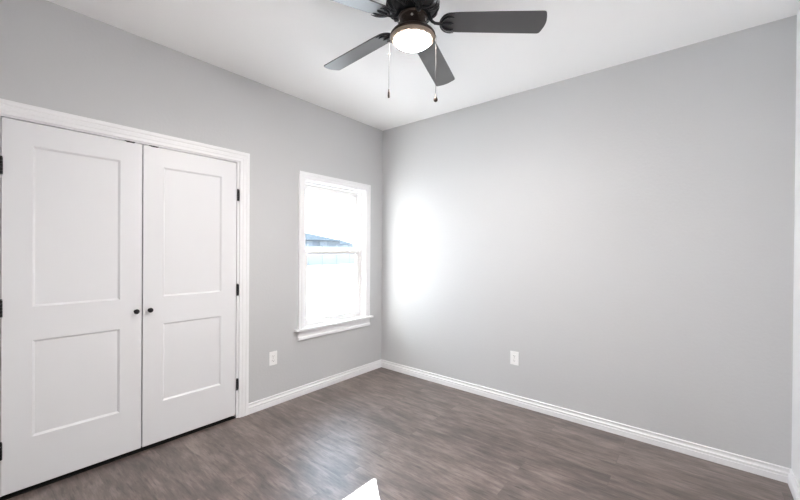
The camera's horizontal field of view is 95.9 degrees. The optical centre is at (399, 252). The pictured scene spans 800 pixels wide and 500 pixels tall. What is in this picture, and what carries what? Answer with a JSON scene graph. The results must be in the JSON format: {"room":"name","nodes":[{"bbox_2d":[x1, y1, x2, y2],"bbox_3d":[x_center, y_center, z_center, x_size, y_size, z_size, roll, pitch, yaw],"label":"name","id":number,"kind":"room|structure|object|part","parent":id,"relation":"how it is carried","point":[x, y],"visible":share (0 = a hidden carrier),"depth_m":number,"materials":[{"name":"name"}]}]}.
{"room":"empty bedroom","nodes":[
{"label":"empty bedroom","id":0,"kind":"room"},
{"bbox_2d":[0,0,382,402],"bbox_3d":[-1.335,-0.049,2.942,0.140,2.740,3.640,1,0,40],"label":"wall","id":1,"kind":"structure","parent":0,"point":[53,56],"depth_m":2.98,"materials":[{"name":"grey paint"}]},
{"bbox_2d":[0,117,141,495],"bbox_3d":[-1.914,0.286,2.140,0.070,2.014,0.641,1,0,40],"label":"door","id":2,"kind":"structure","parent":1,"relation":"in","point":[71,299],"depth_m":2.11,"materials":[{"name":"white paint"}]},
{"bbox_3d":[-1.918,-0.144,2.155,0.015,0.896,0.400,1,0,40],"label":"panel","id":3,"kind":"part","parent":2,"relation":"part of","materials":[{"name":"white paint"}]},
{"bbox_3d":[-1.925,0.753,2.158,0.015,0.542,0.400,1,0,40],"label":"panel","id":4,"kind":"part","parent":2,"relation":"part of","materials":[{"name":"white paint"}]},
{"bbox_2d":[0,98,249,496],"bbox_3d":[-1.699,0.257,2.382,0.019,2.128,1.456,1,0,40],"label":"trim","id":5,"kind":"structure","parent":1,"relation":"attached to","point":[7,107],"depth_m":2.77,"materials":[{"name":"white paint"}]},
{"bbox_2d":[141,145,238,446],"bbox_3d":[-1.499,0.286,2.641,0.070,2.014,0.647,1,0,40],"label":"door","id":6,"kind":"structure","parent":1,"relation":"in","point":[189,381],"depth_m":2.60,"materials":[{"name":"white paint"}]},
{"bbox_3d":[-1.515,-0.143,2.641,0.015,0.896,0.400,1,0,40],"label":"panel","id":7,"kind":"part","parent":6,"relation":"part of","materials":[{"name":"white paint"}]},
{"bbox_3d":[-1.522,0.753,2.645,0.015,0.542,0.400,1,0,40],"label":"panel","id":8,"kind":"part","parent":6,"relation":"part of","materials":[{"name":"white paint"}]},
{"bbox_2d":[269,351,276,365],"bbox_3d":[-1.099,0.914,3.125,0.007,0.118,0.075,1,0,40],"label":"wall outlet","id":9,"kind":"object","parent":1,"relation":"attached to","point":[272,355],"visible":1,"depth_m":3.12,"materials":[{"name":"white plastic"}]},
{"bbox_2d":[248,359,380,414],"bbox_3d":[-0.728,1.281,3.570,0.016,0.085,1.616,1,0,40],"label":"baseboard","id":10,"kind":"structure","parent":1,"relation":"attached to","point":[267,402],"depth_m":3.40,"materials":[{"name":"white paint"}]},
{"bbox_2d":[294,171,373,340],"bbox_3d":[-0.678,0.028,3.703,0.184,1.562,1.002,1,0,40],"label":"window","id":11,"kind":"structure","parent":1,"relation":"in","point":[308,328],"depth_m":3.73,"materials":[{"name":"white paint"}]},
{"bbox_3d":[-0.720,-0.327,3.744,0.030,0.662,0.734,1,0,40],"label":"sash","id":12,"kind":"part","parent":11,"relation":"part of","materials":[{"name":"clear glass"}]},
{"bbox_3d":[-0.695,0.327,3.722,0.030,0.709,0.734,1,0,40],"label":"sash","id":13,"kind":"part","parent":11,"relation":"part of","materials":[{"name":"clear glass"}]},
{"bbox_3d":[-0.708,0.012,3.733,0.078,1.382,0.780,1,0,40],"label":"frame","id":14,"kind":"part","parent":11,"relation":"part of","materials":[{"name":"white plastic"}]},
{"bbox_2d":[7,367,793,499],"bbox_3d":[-0.346,1.392,2.121,4.355,0.120,3.640,1,0,40],"label":"floor","id":15,"kind":"structure","parent":0,"point":[381,433],"depth_m":2.30,"materials":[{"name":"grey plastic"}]},
{"bbox_2d":[0,416,235,499],"bbox_3d":[-1.769,1.317,2.439,0.136,0.007,1.265,1,0,40],"label":"threshold","id":16,"kind":"object","parent":15,"relation":"on","point":[19,492],"visible":0.44,"depth_m":2.27,"materials":[{"name":"black"}]},
{"bbox_2d":[47,0,799,130],"bbox_3d":[-0.325,-1.468,2.109,4.355,0.120,3.640,1,0,40],"label":"ceiling","id":17,"kind":"structure","parent":0,"point":[285,46],"depth_m":2.38,"materials":[{"name":"white paint"}]},
{"bbox_2d":[324,0,546,101],"bbox_3d":[0.026,-1.097,1.922,1.265,0.612,1.315,1,0,40],"label":"ceiling fan","id":18,"kind":"object","parent":17,"relation":"hanging from","point":[412,33],"visible":1,"depth_m":1.86,"materials":[{"name":"black metal"}]},
{"bbox_3d":[-0.246,-1.192,2.154,0.536,0.050,0.134,1,0,40],"label":"blade","id":19,"kind":"part","parent":18,"relation":"part of","materials":[{"name":"grey wood"}]},
{"bbox_3d":[-0.280,-1.190,1.667,0.536,0.050,0.134,0,0,-31],"label":"blade","id":20,"kind":"part","parent":18,"relation":"part of","materials":[{"name":"grey wood"}]},
{"bbox_3d":[0.066,-1.097,1.888,0.193,0.042,0.193,1,0,40],"label":"lamp shade","id":21,"kind":"part","parent":18,"relation":"part of","materials":[{"name":"white glass"}]},
{"bbox_3d":[0.169,-1.186,1.489,0.134,0.050,0.536,0,0,-13],"label":"blade","id":22,"kind":"part","parent":18,"relation":"part of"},
{"bbox_3d":[0.218,-1.189,2.269,0.134,0.050,0.536,1,0,23],"label":"blade","id":23,"kind":"part","parent":18,"relation":"part of","materials":[{"name":"grey wood"}]},
{"bbox_3d":[0.477,-1.186,1.861,0.536,0.050,0.134,0,0,5],"label":"blade","id":24,"kind":"part","parent":18,"relation":"part of","materials":[{"name":"grey wood"}]},
{"bbox_2d":[381,15,796,467],"bbox_3d":[1.092,-0.032,3.204,3.265,2.740,0.140,1,0,40],"label":"wall","id":25,"kind":"structure","parent":0,"point":[625,230],"depth_m":2.66,"materials":[{"name":"grey paint"}]},
{"bbox_2d":[510,351,518,365],"bbox_3d":[1.008,0.929,3.177,0.075,0.118,0.007,1,0,40],"label":"wall outlet","id":26,"kind":"object","parent":25,"relation":"attached to","point":[514,356],"visible":1,"depth_m":3.17,"materials":[{"name":"white plastic"}]},
{"bbox_2d":[381,359,790,482],"bbox_3d":[1.033,1.295,3.150,3.265,0.085,0.016,1,0,40],"label":"baseboard","id":27,"kind":"structure","parent":25,"relation":"attached to","point":[769,470],"depth_m":2.67,"materials":[{"name":"white paint"}]},
{"bbox_2d":[791,8,799,487],"bbox_3d":[1.287,-0.020,0.771,0.140,2.740,3.640,1,0,40],"label":"wall","id":28,"kind":"structure","parent":0,"point":[795,456],"depth_m":2.04,"materials":[{"name":"white paint"}]},
{"bbox_2d":[788,469,799,499],"bbox_3d":[1.217,1.307,0.826,0.016,0.085,3.360,1,0,40],"label":"baseboard","id":29,"kind":"structure","parent":28,"relation":"attached to","point":[793,485],"depth_m":2.00,"materials":[{"name":"white paint"}]},
{"label":"outside","id":30,"kind":"structure","parent":0,"visible":0},
{"bbox_2d":[307,264,354,317],"bbox_3d":[-19.332,1.372,52.488,88.960,0.200,130.000,1,0,40],"label":"ground","id":31,"kind":"structure","parent":30,"point":[330,288],"depth_m":15.26,"materials":[{"name":"white"}]},
{"bbox_2d":[305,233,341,246],"bbox_3d":[-16.299,-0.795,44.331,8.900,4.250,17.200,1,0,40],"label":"house","id":32,"kind":"structure","parent":31,"relation":"on","point":[310,239],"depth_m":46.11,"materials":[{"name":"blue stone"}]},
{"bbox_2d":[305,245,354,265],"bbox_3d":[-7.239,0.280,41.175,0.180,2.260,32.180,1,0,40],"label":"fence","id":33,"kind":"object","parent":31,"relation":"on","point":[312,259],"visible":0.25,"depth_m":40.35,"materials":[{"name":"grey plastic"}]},
{"bbox_2d":[338,239,352,246],"bbox_3d":[-14.450,-0.908,78.702,7.900,4.200,5.900,1,0,40],"label":"house","id":34,"kind":"structure","parent":31,"relation":"on","point":[342,243],"depth_m":77.26,"materials":[{"name":"blue stone"}]}
]}

